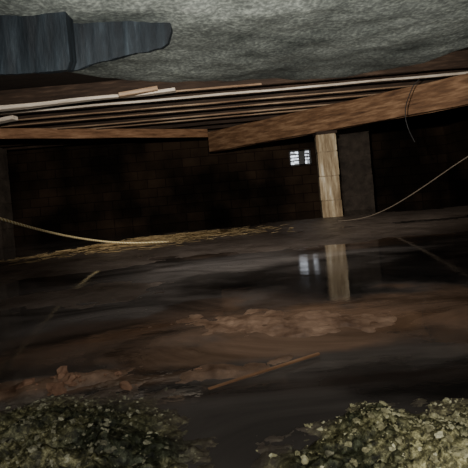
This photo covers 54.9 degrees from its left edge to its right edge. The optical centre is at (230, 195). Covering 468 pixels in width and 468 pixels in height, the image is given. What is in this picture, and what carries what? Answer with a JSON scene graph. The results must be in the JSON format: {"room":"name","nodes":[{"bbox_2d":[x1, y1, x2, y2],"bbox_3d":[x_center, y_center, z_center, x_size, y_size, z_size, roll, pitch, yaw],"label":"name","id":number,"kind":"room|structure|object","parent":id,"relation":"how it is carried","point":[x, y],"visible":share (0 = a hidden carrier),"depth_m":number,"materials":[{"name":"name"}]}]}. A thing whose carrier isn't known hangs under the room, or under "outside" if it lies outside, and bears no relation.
{"room":"crawl space","nodes":[
{"label":"crawl space","id":0,"kind":"room"},
{"bbox_2d":[67,21,172,71],"bbox_3d":[-0.195,-0.264,0.800,0.182,0.091,0.060,-5,0,0],"label":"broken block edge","id":1,"kind":"object","parent":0,"point":[96,42],"depth_m":0.79,"materials":[{"name":"grey concrete"}]},
{"bbox_2d":[7,112,449,236],"bbox_3d":[-0.232,-0.361,10.000,10.400,2.360,0.200,-5,0,0],"label":"wall","id":2,"kind":"structure","parent":0,"point":[145,181],"depth_m":9.90,"materials":[{"name":"brown brick"}]},
{"bbox_2d":[290,151,309,164],"bbox_3d":[1.534,-0.827,10.005,0.440,0.300,0.010,-5,0,0],"label":"pane","id":3,"kind":"object","parent":2,"relation":"attached to","point":[307,161],"visible":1,"depth_m":10.00,"materials":[{"name":"white glass"}]},
{"bbox_2d":[298,151,305,163],"bbox_3d":[1.574,-0.830,9.955,0.140,0.340,0.070,-5,0,0],"label":"mullion","id":4,"kind":"object","parent":2,"relation":"attached to","point":[301,154],"visible":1,"depth_m":9.92,"materials":[{"name":"metal"}]},
{"bbox_2d":[0,206,467,467],"bbox_3d":[0.041,0.471,5.200,10.400,0.134,9.500,-5,0,0],"label":"floor","id":5,"kind":"structure","parent":0,"point":[327,230],"depth_m":1.15,"materials":[{"name":"brown soil"}]},
{"bbox_2d":[0,148,14,247],"bbox_3d":[-3.756,0.107,7.100,0.415,1.687,0.409,-5,0,0],"label":"pier","id":6,"kind":"object","parent":5,"relation":"on","point":[7,238],"visible":0.84,"depth_m":7.12,"materials":[{"name":"concrete"}]},
{"bbox_2d":[0,217,168,243],"bbox_3d":[-1.679,0.125,3.360,0.534,0.974,3.777,-5,0,22],"label":"rope","id":7,"kind":"object","parent":5,"relation":"on","point":[1,218],"visible":1,"depth_m":4.16,"materials":[{"name":"beige fabric"}]},
{"bbox_2d":[0,387,430,467],"bbox_3d":[-0.192,0.482,0.895,1.443,0.080,0.632,-5,0,0],"label":"gravel pile","id":8,"kind":"object","parent":5,"relation":"on","point":[31,449],"visible":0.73,"depth_m":0.93,"materials":[{"name":"grey gravel"}]},
{"bbox_2d":[0,199,467,467],"bbox_3d":[-0.156,0.516,5.175,10.000,0.001,9.450,-5,0,0],"label":"water","id":9,"kind":"object","parent":5,"relation":"on","point":[424,354],"visible":0.73,"depth_m":1.70,"materials":[{"name":"brown liquid"}]},
{"bbox_2d":[7,366,201,395],"bbox_3d":[-0.390,0.518,1.274,0.623,0.059,0.128,-5,0,0],"label":"rubble","id":10,"kind":"object","parent":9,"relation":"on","point":[55,388],"visible":0.9,"depth_m":1.26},
{"bbox_2d":[0,224,293,264],"bbox_3d":[-0.915,0.537,5.223,3.852,0.089,1.354,-5,0,-17],"label":"debris","id":11,"kind":"object","parent":9,"relation":"on","point":[234,232],"visible":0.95,"depth_m":5.13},
{"bbox_2d":[208,352,319,389],"bbox_3d":[0.102,0.483,1.246,0.362,0.008,0.010,-5,0,-28],"label":"broken lath","id":12,"kind":"object","parent":9,"relation":"on","point":[317,353],"visible":1,"depth_m":1.24,"materials":[{"name":"brown wood"}]},
{"bbox_2d":[313,130,342,217],"bbox_3d":[1.631,-0.286,7.500,0.367,1.534,0.359,-5,0,0],"label":"wooden post","id":13,"kind":"object","parent":5,"relation":"on","point":[325,141],"visible":0.92,"depth_m":7.34,"materials":[{"name":"wood"}]},
{"bbox_2d":[336,124,374,210],"bbox_3d":[2.383,-0.530,8.900,0.718,1.888,0.408,-5,0,0],"label":"pier","id":14,"kind":"object","parent":5,"relation":"on","point":[353,144],"visible":0.56,"depth_m":8.70,"materials":[{"name":"concrete"}]},
{"bbox_2d":[256,397,467,467],"bbox_3d":[0.379,0.425,0.810,1.064,0.093,0.441,-5,0,0],"label":"plants","id":15,"kind":"object","parent":5,"relation":"on","point":[380,425],"visible":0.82,"depth_m":0.83,"materials":[{"name":"plant"}]},
{"bbox_2d":[0,47,467,90],"bbox_3d":[-0.337,-1.562,5.850,10.400,0.050,8.500,-5,0,0],"label":"ceiling","id":16,"kind":"structure","parent":0,"point":[7,82],"depth_m":5.40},
{"bbox_2d":[0,50,467,149],"bbox_3d":[-0.318,-1.334,7.142,9.800,0.390,4.405,-5,0,0],"label":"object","id":17,"kind":"structure","parent":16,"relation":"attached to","point":[114,110],"depth_m":6.46,"materials":[{"name":"brown wood"}]},
{"bbox_2d":[208,73,467,151],"bbox_3d":[2.028,-1.302,7.030,6.704,0.418,0.215,-5,0,43],"label":"girder","id":18,"kind":"object","parent":17,"relation":"attached to","point":[452,92],"visible":0.97,"depth_m":7.03,"materials":[{"name":"brown wood"}]},
{"bbox_2d":[338,156,467,221],"bbox_3d":[2.563,-0.490,5.203,2.870,1.481,0.256,-5,0,30],"label":"hanging cable","id":19,"kind":"object","parent":18,"relation":"hanging from","point":[467,156],"visible":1,"depth_m":5.46,"materials":[{"name":"grey rubber"}]},
{"bbox_2d":[405,79,419,141],"bbox_3d":[2.491,-1.153,6.067,0.274,0.868,0.048,-5,0,22],"label":"wire","id":20,"kind":"object","parent":17,"relation":"hanging from","point":[418,79],"visible":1,"depth_m":6.09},
{"bbox_2d":[442,106,467,198],"bbox_3d":[4.848,-0.806,4.350,0.200,2.360,11.100,-5,0,0],"label":"wall","id":21,"kind":"structure","parent":0,"point":[455,122],"depth_m":9.41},
{"label":"outside","id":22,"kind":"structure","parent":0,"visible":0},
{"bbox_2d":[0,0,467,82],"bbox_3d":[-0.059,-0.673,0.576,3.200,0.739,1.552,-5,0,0],"label":"insulation","id":23,"kind":"object","parent":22,"point":[212,40],"visible":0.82,"depth_m":0.93},
{"bbox_2d":[0,12,76,74],"bbox_3d":[-0.515,-0.229,0.726,0.515,0.106,0.037,-5,0,-1],"label":"air duct","id":24,"kind":"object","parent":23,"relation":"attached to","point":[41,43],"visible":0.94,"depth_m":0.71,"materials":[{"name":"grey metal"}]}
]}

